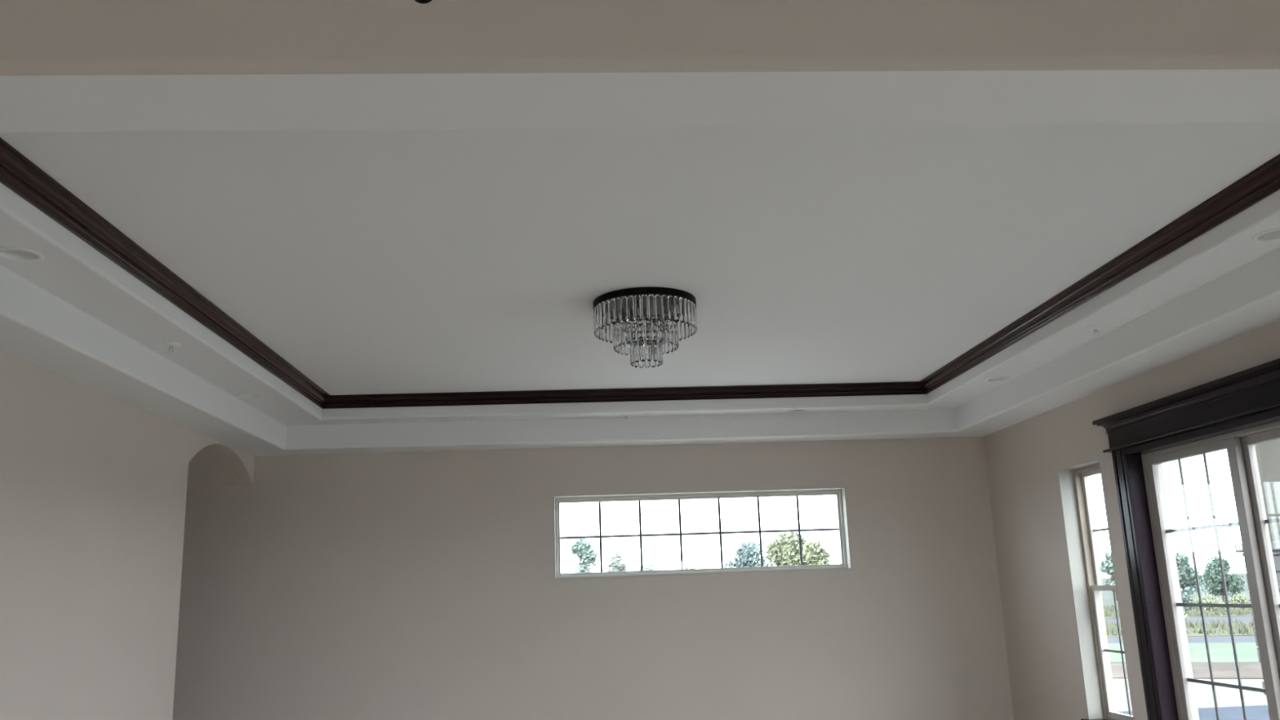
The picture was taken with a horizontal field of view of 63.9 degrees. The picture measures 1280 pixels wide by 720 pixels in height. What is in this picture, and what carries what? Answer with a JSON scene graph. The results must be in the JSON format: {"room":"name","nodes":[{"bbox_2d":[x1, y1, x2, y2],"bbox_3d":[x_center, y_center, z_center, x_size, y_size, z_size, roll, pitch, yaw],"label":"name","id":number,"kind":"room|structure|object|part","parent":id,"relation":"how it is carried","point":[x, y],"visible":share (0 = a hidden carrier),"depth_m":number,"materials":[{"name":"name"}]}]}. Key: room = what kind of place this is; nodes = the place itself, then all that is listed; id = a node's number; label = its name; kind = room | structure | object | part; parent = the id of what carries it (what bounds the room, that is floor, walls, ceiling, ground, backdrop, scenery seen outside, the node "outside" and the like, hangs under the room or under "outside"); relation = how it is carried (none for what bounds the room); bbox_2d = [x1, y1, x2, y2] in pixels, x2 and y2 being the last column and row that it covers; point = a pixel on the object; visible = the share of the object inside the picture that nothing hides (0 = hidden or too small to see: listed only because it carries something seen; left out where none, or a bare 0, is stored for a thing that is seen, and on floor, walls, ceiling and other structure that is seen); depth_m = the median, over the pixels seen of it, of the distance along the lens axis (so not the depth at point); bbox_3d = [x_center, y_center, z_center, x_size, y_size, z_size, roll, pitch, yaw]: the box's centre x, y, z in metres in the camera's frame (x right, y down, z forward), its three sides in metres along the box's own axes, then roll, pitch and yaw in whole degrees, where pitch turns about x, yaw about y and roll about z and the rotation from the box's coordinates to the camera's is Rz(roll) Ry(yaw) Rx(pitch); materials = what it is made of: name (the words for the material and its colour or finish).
{"room":"living room","nodes":[
{"label":"living room","id":0,"kind":"room"},
{"bbox_2d":[0,349,254,719],"bbox_3d":[-3.047,0.660,5.229,0.110,4.300,6.420,-1,-13,-3],"label":"wall","id":1,"kind":"structure","parent":0,"point":[93,482],"depth_m":5.57,"materials":[{"name":"beige paint"}]},
{"bbox_2d":[186,444,240,486],"bbox_3d":[-5.292,0.721,7.660,4.095,0.395,1.420,-1,-13,-3],"label":"ceiling","id":2,"kind":"structure","parent":0,"point":[209,466],"depth_m":8.27,"materials":[{"name":"beige paint"}]},
{"bbox_2d":[172,436,1013,719],"bbox_3d":[-2.192,1.370,8.514,10.756,4.300,0.200,-1,-13,-3],"label":"wall","id":3,"kind":"structure","parent":0,"point":[413,585],"depth_m":8.37,"materials":[{"name":"beige paint"}]},
{"bbox_2d":[553,487,851,579],"bbox_3d":[0.516,1.454,8.632,2.464,0.682,0.181,-1,-13,-3],"label":"window","id":4,"kind":"structure","parent":3,"relation":"in","point":[841,502],"depth_m":8.66,"materials":[{"name":"grey paint"}]},
{"bbox_2d":[0,69,1279,456],"bbox_3d":[0.053,-0.162,5.601,6.156,0.374,6.390,-1,-13,-3],"label":"ceiling","id":5,"kind":"structure","parent":0,"point":[379,233],"depth_m":4.61,"materials":[{"name":"white paint"}]},
{"bbox_2d":[0,247,44,262],"bbox_3d":[-2.474,-0.468,4.100,0.174,0.106,0.174,-1,-13,-3],"label":"recessed light","id":6,"kind":"object","parent":5,"relation":"in","point":[16,254],"visible":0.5,"depth_m":4.13,"materials":[{"name":"white plastic"}]},
{"bbox_2d":[0,137,330,408],"bbox_3d":[-2.319,-0.238,5.537,0.082,0.092,5.209,-1,-13,-3],"label":"crown molding","id":7,"kind":"structure","parent":5,"relation":"attached to","point":[18,173],"depth_m":4.58,"materials":[{"name":"brown wood"}]},
{"bbox_2d":[161,342,180,354],"bbox_3d":[-2.541,-0.062,5.559,0.092,0.052,0.092,-1,-13,-3],"label":"sprinkler head","id":8,"kind":"object","parent":5,"relation":"attached to","point":[171,344],"visible":1,"depth_m":5.55},
{"bbox_2d":[236,392,263,398],"bbox_3d":[-2.658,0.195,7.010,0.174,0.106,0.174,-1,-13,-3],"label":"recessed light","id":9,"kind":"object","parent":5,"relation":"in","point":[246,395],"visible":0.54,"depth_m":7.04,"materials":[{"name":"white plastic"}]},
{"bbox_2d":[447,417,469,421],"bbox_3d":[-1.452,0.424,8.215,0.174,0.106,0.174,-1,-13,-3],"label":"recessed light","id":10,"kind":"object","parent":5,"relation":"in","point":[452,419],"visible":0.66,"depth_m":8.25,"materials":[{"name":"white plastic"}]},
{"bbox_2d":[323,381,925,408],"bbox_3d":[-0.081,0.278,8.175,4.841,0.092,0.082,-1,-13,-3],"label":"crown molding","id":11,"kind":"structure","parent":5,"relation":"attached to","point":[774,391],"depth_m":8.17,"materials":[{"name":"brown wood"}]},
{"bbox_2d":[620,413,631,421],"bbox_3d":[-0.109,0.464,8.274,0.092,0.052,0.092,-1,-13,-3],"label":"sprinkler head","id":12,"kind":"object","parent":5,"relation":"attached to","point":[626,415],"visible":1,"depth_m":8.26},
{"bbox_2d":[592,286,697,368],"bbox_3d":[0.031,-0.149,5.684,0.574,0.361,0.574,-1,-13,-3],"label":"crystal ceiling light","id":13,"kind":"object","parent":5,"relation":"hanging from","point":[642,318],"visible":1,"depth_m":5.53,"materials":[{"name":"clear glass"}]},
{"bbox_2d":[784,408,805,413],"bbox_3d":[1.260,0.364,8.376,0.174,0.106,0.174,-1,-13,-3],"label":"recessed light","id":14,"kind":"object","parent":5,"relation":"in","point":[796,410],"visible":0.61,"depth_m":8.40,"materials":[{"name":"white plastic"}]},
{"bbox_2d":[985,376,1010,382],"bbox_3d":[2.560,0.089,7.359,0.174,0.106,0.174,-1,-13,-3],"label":"recessed light","id":15,"kind":"object","parent":5,"relation":"in","point":[997,379],"visible":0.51,"depth_m":7.39,"materials":[{"name":"white plastic"}]},
{"bbox_2d":[1086,324,1103,336],"bbox_3d":[2.626,-0.164,5.914,0.092,0.052,0.092,-1,-13,-3],"label":"sprinkler head","id":16,"kind":"object","parent":5,"relation":"attached to","point":[1095,328],"visible":1,"depth_m":5.90},
{"bbox_2d":[919,153,1279,394],"bbox_3d":[2.431,-0.341,5.820,0.082,0.092,5.209,-1,-13,-3],"label":"crown molding","id":17,"kind":"structure","parent":5,"relation":"attached to","point":[1264,181],"depth_m":5.15,"materials":[{"name":"brown wood"}]},
{"bbox_2d":[1252,227,1279,242],"bbox_3d":[2.716,-0.583,4.399,0.174,0.106,0.174,-1,-13,-3],"label":"recessed light","id":18,"kind":"object","parent":5,"relation":"in","point":[1271,235],"visible":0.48,"depth_m":4.44,"materials":[{"name":"white plastic"}]},
{"bbox_2d":[0,0,1279,75],"bbox_3d":[0.119,-1.430,2.683,6.316,1.560,0.200,-1,-13,-3],"label":"wall header","id":19,"kind":"structure","parent":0,"point":[38,37],"depth_m":2.42,"materials":[{"name":"beige paint"}]},
{"bbox_2d":[983,320,1279,719],"bbox_3d":[3.438,-0.251,2.201,0.200,4.300,13.410,-1,-13,-3],"label":"wall","id":20,"kind":"structure","parent":0,"point":[1024,458],"depth_m":7.56,"materials":[{"name":"beige paint"}]},
{"bbox_2d":[1057,457,1133,719],"bbox_3d":[3.165,1.582,6.993,0.235,1.761,0.683,-1,-13,-3],"label":"window","id":21,"kind":"structure","parent":20,"relation":"in","point":[1095,587],"depth_m":7.25,"materials":[{"name":"grey paint"}]},
{"bbox_3d":[3.151,2.424,6.801,0.149,0.018,0.683,-1,-13,-3],"label":"sill","id":22,"kind":"part","parent":21,"relation":"part of","materials":[{"name":"white wood"}]},
{"bbox_3d":[3.239,1.580,6.998,0.085,1.745,0.607,-1,-13,-3],"label":"frame","id":23,"kind":"part","parent":21,"relation":"part of","materials":[{"name":"beige plastic"}]},
{"bbox_3d":[3.246,1.166,7.092,0.032,0.836,0.547,-1,-13,-3],"label":"sash frame","id":24,"kind":"part","parent":21,"relation":"part of","materials":[{"name":"grey plastic"}]},
{"bbox_2d":[1093,528,1108,532],"bbox_3d":[3.251,1.166,7.093,0.006,0.772,0.483,-1,-13,-3],"label":"grille","id":25,"kind":"object","parent":21,"relation":"attached to","point":[1102,529],"depth_m":7.23,"materials":[{"name":"grey"}]},
{"bbox_3d":[3.240,1.968,6.910,0.032,0.889,0.547,-1,-13,-3],"label":"sash frame","id":26,"kind":"part","parent":21,"relation":"part of","materials":[{"name":"grey plastic"}]},
{"bbox_2d":[1103,590,1131,715],"bbox_3d":[3.245,1.966,6.910,0.006,0.813,0.483,-1,-13,-3],"label":"grille","id":27,"kind":"object","parent":21,"relation":"attached to","point":[1110,712],"depth_m":7.06,"materials":[{"name":"grey"}]},
{"bbox_2d":[1092,358,1279,719],"bbox_3d":[3.228,1.383,5.388,0.281,2.530,2.286,-1,-13,-3],"label":"door","id":28,"kind":"structure","parent":20,"relation":"in","point":[1233,412],"depth_m":6.03,"materials":[{"name":"brown wood"}]},
{"bbox_3d":[3.118,1.711,6.346,0.030,2.318,0.136,-1,-13,-3],"label":"casing","id":29,"kind":"part","parent":28,"relation":"part of","materials":[{"name":"brown wood"}]},
{"bbox_3d":[3.094,0.195,5.651,0.096,0.090,2.286,-1,-13,-3],"label":"cornice","id":30,"kind":"part","parent":28,"relation":"part of","materials":[{"name":"brown wood"}]},
{"bbox_3d":[3.137,0.372,5.613,0.022,0.032,1.878,-1,-13,-3],"label":"head casing","id":31,"kind":"part","parent":28,"relation":"part of","materials":[{"name":"brown wood"}]},
{"bbox_3d":[3.319,1.505,5.365,0.107,2.274,1.846,-1,-13,-3],"label":"frame","id":32,"kind":"part","parent":28,"relation":"part of","materials":[{"name":"grey plastic"}]},
{"bbox_3d":[3.269,1.598,5.790,0.040,2.213,0.892,-1,-13,-3],"label":"panel frame","id":33,"kind":"part","parent":28,"relation":"part of","materials":[{"name":"grey plastic"}]},
{"bbox_2d":[1165,453,1266,719],"bbox_3d":[3.277,1.590,5.803,0.006,2.095,0.762,-1,-13,-3],"label":"grille","id":34,"kind":"object","parent":28,"relation":"attached to","point":[1171,585],"depth_m":6.04,"materials":[{"name":"grey"}]},
{"bbox_3d":[3.361,1.411,4.974,0.040,2.213,0.959,-1,-13,-3],"label":"panel frame","id":35,"kind":"part","parent":28,"relation":"part of","materials":[{"name":"grey plastic"}]},
{"bbox_2d":[1264,518,1279,608],"bbox_3d":[3.371,1.393,4.943,0.006,2.095,0.779,-1,-13,-3],"label":"grille","id":36,"kind":"object","parent":28,"relation":"attached to","point":[1271,568],"depth_m":5.41,"materials":[{"name":"grey"}]},
{"bbox_3d":[-0.894,-2.890,-0.629,8.667,0.100,6.790,-1,-13,-3],"label":"ceiling","id":37,"kind":"structure","parent":0,"visible":0},
{"bbox_2d":[414,0,431,4],"bbox_3d":[-0.362,-1.412,1.759,0.200,1.769,0.200,-1,-13,-3],"label":"pendant light","id":38,"kind":"object","parent":37,"relation":"hanging from","point":[422,2],"visible":1,"depth_m":1.57,"materials":[{"name":"black metal"}]},
{"label":"outside","id":39,"kind":"structure","parent":0,"visible":0},
{"bbox_2d":[1110,662,1262,679],"bbox_3d":[16.940,4.556,14.924,74.993,0.050,4.336,-9,-14,27],"label":"bare earth","id":40,"kind":"structure","parent":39,"point":[1200,670],"depth_m":18.16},
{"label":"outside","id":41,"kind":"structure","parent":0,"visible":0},
{"bbox_2d":[1112,678,1267,711],"bbox_3d":[1.072,3.962,9.714,49.175,0.050,22.215,-11,-16,35],"label":"gravel yard","id":42,"kind":"structure","parent":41,"point":[1225,696],"depth_m":14.79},
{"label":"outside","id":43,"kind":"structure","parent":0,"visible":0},
{"bbox_2d":[1101,573,1250,605],"bbox_3d":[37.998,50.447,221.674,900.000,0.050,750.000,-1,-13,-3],"label":"ground","id":44,"kind":"structure","parent":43,"point":[1107,596],"depth_m":82.88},
{"bbox_2d":[569,538,598,573],"bbox_3d":[-3.671,14.597,68.334,1.918,5.497,1.855,-1,-13,-3],"label":"tree","id":45,"kind":"object","parent":44,"relation":"on","point":[584,550],"visible":0.71,"depth_m":68.53,"materials":[{"name":"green plant"}]},
{"bbox_2d":[607,551,628,571],"bbox_3d":[-1.904,19.020,87.858,2.152,5.332,2.136,-1,-13,-3],"label":"tree","id":46,"kind":"object","parent":44,"relation":"on","point":[620,566],"visible":0.5,"depth_m":88.06,"materials":[{"name":"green plant"}]},
{"bbox_2d":[639,560,657,570],"bbox_3d":[1.666,31.812,146.894,3.933,6.083,3.839,-1,-13,-3],"label":"tree","id":47,"kind":"object","parent":44,"relation":"on","point":[647,566],"visible":0.15,"depth_m":146.61,"materials":[{"name":"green plant"}]},
{"bbox_2d":[684,562,695,568],"bbox_3d":[7.375,33.804,156.122,4.274,5.863,4.000,-1,-13,-3],"label":"tree","id":48,"kind":"object","parent":44,"relation":"on","point":[689,566],"visible":0.06,"depth_m":156.06,"materials":[{"name":"brown plant"}]},
{"bbox_2d":[723,538,773,567],"bbox_3d":[8.128,15.858,75.613,3.746,5.425,3.090,-1,-13,-3],"label":"tree","id":49,"kind":"object","parent":44,"relation":"on","point":[748,556],"visible":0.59,"depth_m":75.67,"materials":[{"name":"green plant"}]},
{"bbox_2d":[804,538,831,564],"bbox_3d":[12.068,14.606,69.484,1.950,4.903,2.051,2,-13,-19],"label":"tree","id":50,"kind":"object","parent":44,"relation":"on","point":[815,547],"visible":0.3,"depth_m":69.42,"materials":[{"name":"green plant"}]},
{"bbox_2d":[1099,551,1117,600],"bbox_3d":[32.884,15.012,71.280,1.820,3.470,2.007,-1,-13,-3],"label":"tree","id":51,"kind":"object","parent":44,"relation":"on","point":[1107,567],"visible":0.42,"depth_m":71.24,"materials":[{"name":"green plant"}]},
{"bbox_2d":[1175,551,1202,593],"bbox_3d":[39.180,15.471,73.889,2.441,3.288,2.331,-7,-14,21],"label":"tree","id":52,"kind":"object","parent":44,"relation":"on","point":[1186,575],"visible":0.67,"depth_m":73.41,"materials":[{"name":"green plant"}]},
{"bbox_2d":[1180,565,1211,594],"bbox_3d":[44.791,18.259,84.510,4.614,3.244,4.955,-1,-13,-3],"label":"shrub","id":53,"kind":"object","parent":44,"relation":"on","point":[1187,588],"visible":0.1,"depth_m":83.40,"materials":[{"name":"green plant"}]},
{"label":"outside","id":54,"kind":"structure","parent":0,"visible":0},
{"bbox_2d":[1107,642,1261,662],"bbox_3d":[19.167,5.381,18.982,74.997,0.050,6.887,-9,-14,27],"label":"lawn","id":55,"kind":"structure","parent":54,"point":[1220,652],"depth_m":22.03,"materials":[{"name":"green plant"}]},
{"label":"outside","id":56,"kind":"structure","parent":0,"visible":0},
{"bbox_2d":[1102,602,1251,618],"bbox_3d":[33.238,10.650,44.610,75.060,0.050,21.125,-9,-14,27],"label":"meadow","id":57,"kind":"structure","parent":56,"point":[1219,611],"depth_m":40.62,"materials":[{"name":"green plant"}]},
{"bbox_2d":[764,531,818,566],"bbox_3d":[9.454,13.271,64.010,3.325,5.280,2.623,-1,-13,-3],"label":"tree","id":58,"kind":"object","parent":57,"relation":"on","point":[781,550],"visible":0.63,"depth_m":63.72,"materials":[{"name":"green plant"}]},
{"bbox_2d":[1181,591,1197,613],"bbox_3d":[22.993,10.275,43.163,0.746,1.030,0.720,-1,-13,-3],"label":"shrub","id":59,"kind":"object","parent":57,"relation":"on","point":[1185,599],"visible":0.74,"depth_m":43.05,"materials":[{"name":"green plant"}]},
{"bbox_2d":[1192,592,1224,611],"bbox_3d":[25.149,10.893,45.452,1.321,1.189,1.450,-1,-13,-3],"label":"shrub","id":60,"kind":"object","parent":57,"relation":"on","point":[1206,599],"visible":0.34,"depth_m":45.33,"materials":[{"name":"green plant"}]},
{"bbox_2d":[1200,555,1246,603],"bbox_3d":[29.100,11.087,51.321,1.964,2.612,1.845,-6,-13,18],"label":"tree","id":61,"kind":"object","parent":57,"relation":"on","point":[1213,579],"visible":0.82,"depth_m":51.10,"materials":[{"name":"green plant"}]},
{"bbox_2d":[1228,592,1250,608],"bbox_3d":[27.143,11.009,46.220,1.389,1.053,1.368,-1,-13,-3],"label":"shrub","id":62,"kind":"object","parent":57,"relation":"on","point":[1237,599],"visible":0.51,"depth_m":46.10,"materials":[{"name":"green plant"}]},
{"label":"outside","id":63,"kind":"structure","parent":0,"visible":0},
{"bbox_3d":[5.948,2.169,2.861,4.783,0.100,13.900,-1,-13,-3],"label":"floor","id":64,"kind":"structure","parent":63,"visible":0},
{"bbox_2d":[1234,439,1279,719],"bbox_3d":[5.947,1.890,9.364,0.600,3.300,0.660,-1,-13,-3],"label":"porch column","id":65,"kind":"structure","parent":64,"relation":"on","point":[1268,453],"depth_m":9.45,"materials":[{"name":"stone"}]},
{"bbox_3d":[5.910,0.990,9.643,0.340,1.420,0.310,-1,-13,-3],"label":"post","id":66,"kind":"part","parent":65,"relation":"part of","materials":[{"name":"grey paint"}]},
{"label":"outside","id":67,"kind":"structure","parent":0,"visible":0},
{"bbox_2d":[1117,705,1269,719],"bbox_3d":[5.498,4.039,11.090,4.783,0.100,3.000,-1,-13,-3],"label":"patio slab","id":68,"kind":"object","parent":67,"point":[1255,712],"depth_m":12.10,"materials":[{"name":"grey concrete"}]},
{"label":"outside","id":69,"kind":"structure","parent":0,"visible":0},
{"bbox_2d":[1106,635,1255,643],"bbox_3d":[21.381,6.222,23.014,74.990,0.050,3.172,-9,-14,27],"label":"road","id":70,"kind":"structure","parent":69,"point":[1218,638],"depth_m":26.56,"materials":[{"name":"grey asphalt"}]},
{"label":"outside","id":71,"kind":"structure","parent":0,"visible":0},
{"bbox_2d":[1104,616,1252,623],"bbox_3d":[27.134,8.381,33.492,74.992,0.050,6.845,-9,-14,27],"label":"road","id":72,"kind":"structure","parent":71,"point":[1245,619],"depth_m":37.86,"materials":[{"name":"grey asphalt"}]},
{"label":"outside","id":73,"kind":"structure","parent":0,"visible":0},
{"bbox_2d":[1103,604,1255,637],"bbox_3d":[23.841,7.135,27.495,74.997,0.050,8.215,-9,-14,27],"label":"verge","id":74,"kind":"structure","parent":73,"point":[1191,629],"depth_m":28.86,"materials":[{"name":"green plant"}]},
{"bbox_2d":[1182,608,1190,625],"bbox_3d":[15.929,7.840,30.892,1.061,0.901,1.043,-13,-17,40],"label":"shrub","id":75,"kind":"object","parent":74,"relation":"on","point":[1186,615],"visible":0.02,"depth_m":30.70,"materials":[{"name":"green plant"}]}
]}

